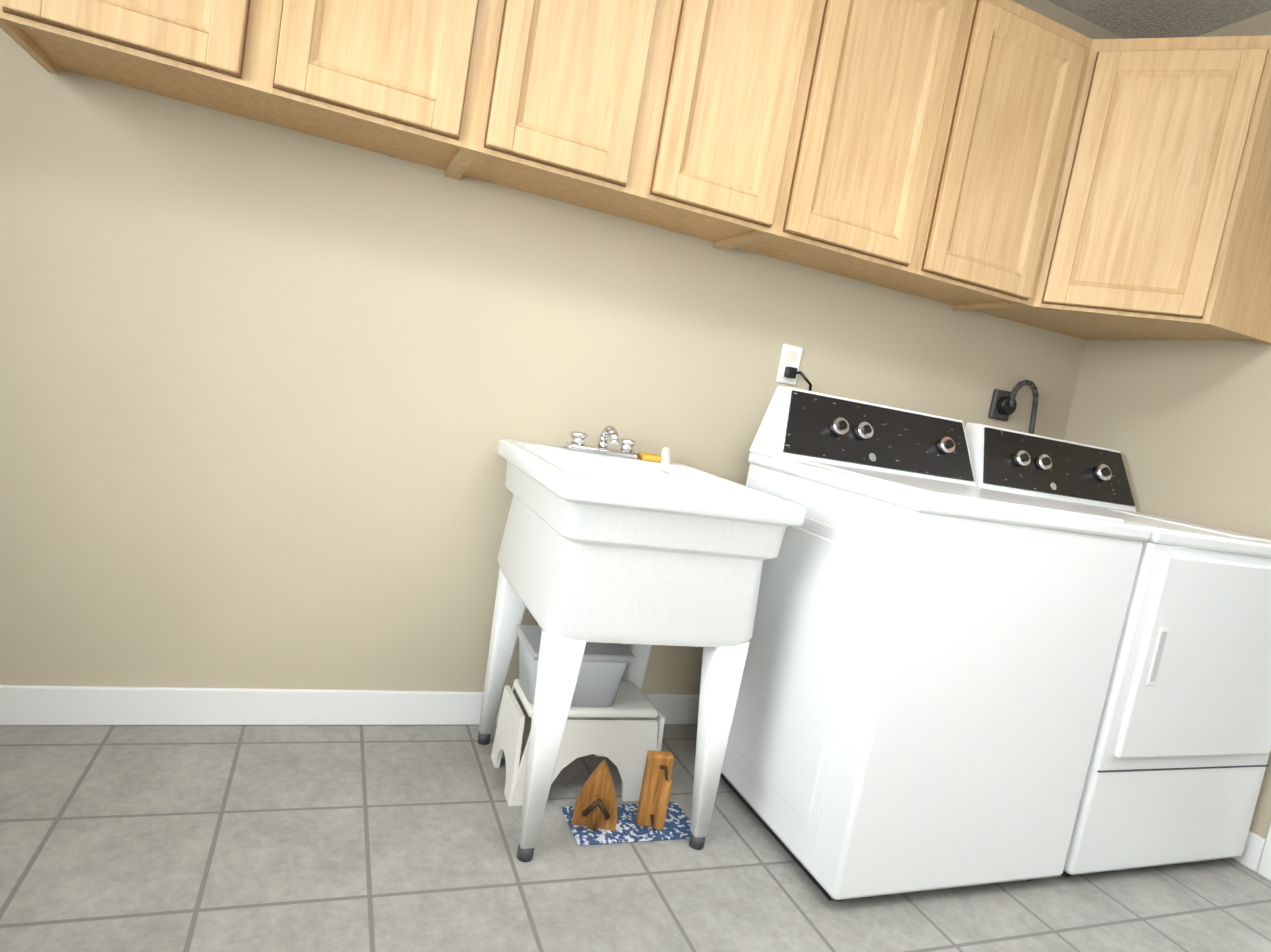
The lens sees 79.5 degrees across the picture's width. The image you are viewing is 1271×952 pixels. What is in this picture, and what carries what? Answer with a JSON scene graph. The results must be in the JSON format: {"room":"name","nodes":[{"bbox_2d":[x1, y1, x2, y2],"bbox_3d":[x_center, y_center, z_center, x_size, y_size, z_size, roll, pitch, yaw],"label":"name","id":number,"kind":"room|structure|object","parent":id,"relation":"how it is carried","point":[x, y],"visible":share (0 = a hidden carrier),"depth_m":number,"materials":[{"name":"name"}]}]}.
{"room":"laundry room","nodes":[
{"label":"laundry room","id":0,"kind":"room"},
{"bbox_2d":[0,0,1123,694],"bbox_3d":[-0.320,-0.518,2.054,4.320,2.440,0.120,7,6,-22],"label":"wall","id":1,"kind":"structure","parent":0,"point":[270,396],"depth_m":1.88,"materials":[{"name":"paint"}]},
{"bbox_2d":[0,0,523,179],"bbox_3d":[-0.698,-1.128,1.562,0.872,0.750,0.326,7,6,-22],"label":"upper cabinet","id":2,"kind":"object","parent":1,"relation":"attached to","point":[424,82],"depth_m":1.52,"materials":[{"name":"brown wood"}]},
{"bbox_2d":[0,685,699,725],"bbox_3d":[-0.495,0.642,2.112,4.080,0.095,0.017,7,6,-22],"label":"baseboard","id":3,"kind":"structure","parent":1,"relation":"attached to","point":[34,705],"depth_m":1.91,"materials":[{"name":"white wood"}]},
{"bbox_2d":[482,0,847,252],"bbox_3d":[0.012,-1.036,1.851,0.839,0.750,0.326,7,6,-22],"label":"upper cabinet","id":4,"kind":"object","parent":1,"relation":"attached to","point":[703,119],"depth_m":1.77,"materials":[{"name":"brown wood"}]},
{"bbox_2d":[776,344,811,390],"bbox_3d":[0.453,-0.091,2.330,0.110,0.608,0.054,7,6,-22],"label":"electrical outlet","id":5,"kind":"object","parent":1,"relation":"attached to","point":[789,365],"visible":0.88,"depth_m":2.31,"materials":[{"name":"white plastic"}]},
{"bbox_2d":[756,0,1092,310],"bbox_3d":[0.747,-0.940,2.149,0.927,0.750,0.326,7,6,-22],"label":"upper cabinet","id":6,"kind":"object","parent":1,"relation":"attached to","point":[914,146],"depth_m":2.03,"materials":[{"name":"brown wood"}]},
{"bbox_2d":[988,379,1038,433],"bbox_3d":[1.276,-0.057,2.638,0.164,0.558,0.078,7,6,-22],"label":"outlet","id":7,"kind":"object","parent":1,"relation":"attached to","point":[1003,405],"visible":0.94,"depth_m":2.61,"materials":[{"name":"grey plastic"}]},
{"bbox_2d":[0,724,1270,951],"bbox_3d":[-0.007,0.952,0.713,4.245,0.060,3.280,7,6,-22],"label":"floor","id":8,"kind":"structure","parent":0,"point":[258,838],"depth_m":1.57,"materials":[{"name":"tile"}]},
{"bbox_2d":[491,679,664,805],"bbox_3d":[-0.144,0.656,1.927,0.370,0.225,0.230,7,6,-22],"label":"step stool","id":9,"kind":"object","parent":8,"relation":"on","point":[618,739],"visible":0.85,"depth_m":1.85,"materials":[{"name":"white"}]},
{"bbox_2d":[515,624,635,706],"bbox_3d":[-0.161,0.471,1.889,0.257,0.138,0.202,7,6,-22],"label":"tub","id":10,"kind":"object","parent":9,"relation":"on","point":[603,667],"visible":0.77,"depth_m":1.83,"materials":[{"name":"white plastic"}]},
{"bbox_2d":[561,802,690,845],"bbox_3d":[-0.011,0.806,1.779,0.300,0.006,0.145,7,6,-22],"label":"rug","id":11,"kind":"object","parent":8,"relation":"on","point":[676,826],"visible":0.73,"depth_m":1.75,"materials":[{"name":"blue fabric"}]},
{"bbox_2d":[571,759,616,830],"bbox_3d":[-0.083,0.721,1.709,0.100,0.152,0.072,10,6,-1],"label":"wooden block","id":12,"kind":"object","parent":11,"relation":"on","point":[595,807],"depth_m":1.72,"materials":[{"name":"brown wood"}]},
{"bbox_2d":[636,750,673,831],"bbox_3d":[0.051,0.729,1.727,0.060,0.175,0.112,9,6,-10],"label":"wooden block","id":13,"kind":"object","parent":11,"relation":"on","point":[656,786],"depth_m":1.75,"materials":[{"name":"brown wood"}]},
{"bbox_2d":[477,425,805,861],"bbox_3d":[-0.043,0.342,1.850,0.573,0.891,0.655,7,6,-22],"label":"utility sink","id":14,"kind":"object","parent":8,"relation":"on","point":[601,542],"visible":1,"depth_m":1.58,"materials":[{"name":"plastic"}]},
{"bbox_2d":[637,452,661,462],"bbox_3d":[0.044,-0.051,2.106,0.070,0.018,0.060,7,6,-22],"label":"sponge","id":15,"kind":"object","parent":14,"relation":"on","point":[650,457],"visible":0.83,"depth_m":2.08,"materials":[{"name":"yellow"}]},
{"bbox_2d":[720,386,1150,900],"bbox_3d":[0.678,0.366,1.939,0.677,1.070,0.677,7,6,-22],"label":"washer","id":16,"kind":"object","parent":8,"relation":"on","point":[934,640],"visible":0.88,"depth_m":1.66,"materials":[{"name":"white metal"}]},
{"bbox_2d":[964,422,1270,876],"bbox_3d":[1.310,0.448,2.189,0.677,1.070,0.689,7,6,-22],"label":"dryer","id":17,"kind":"object","parent":8,"relation":"on","point":[1179,759],"visible":0.6,"depth_m":1.87,"materials":[{"name":"white metal"}]},
{"bbox_2d":[1046,0,1270,38],"bbox_3d":[0.451,-1.494,0.469,4.320,0.060,3.280,7,6,-22],"label":"ceiling","id":18,"kind":"structure","parent":0,"point":[1127,19],"depth_m":2.42,"materials":[{"name":"white paint"}]},
{"bbox_2d":[1064,10,1270,838],"bbox_3d":[2.171,-0.017,1.383,0.120,2.440,3.040,7,6,-22],"label":"wall","id":19,"kind":"structure","parent":0,"point":[1183,427],"depth_m":2.37,"materials":[{"name":"paint"}]},
{"bbox_2d":[974,35,1270,344],"bbox_3d":[1.504,-0.826,2.305,0.609,0.750,0.610,7,6,-22],"label":"upper cabinet","id":20,"kind":"object","parent":19,"relation":"attached to","point":[1160,229],"visible":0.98,"depth_m":2.10,"materials":[{"name":"brown wood"}]},
{"bbox_2d":[1232,831,1265,871],"bbox_3d":[1.535,0.957,2.456,0.013,0.095,0.860,7,6,-22],"label":"baseboard","id":21,"kind":"structure","parent":19,"relation":"attached to","point":[1250,858],"depth_m":2.08,"materials":[{"name":"white wood"}]},
{"bbox_2d":[1257,822,1270,880],"bbox_3d":[2.101,0.119,1.511,0.152,2.124,1.015,7,6,-22],"label":"door frame","id":22,"kind":"structure","parent":19,"relation":"attached to","point":[1264,869],"depth_m":2.04,"materials":[{"name":"white wood"}]}
]}

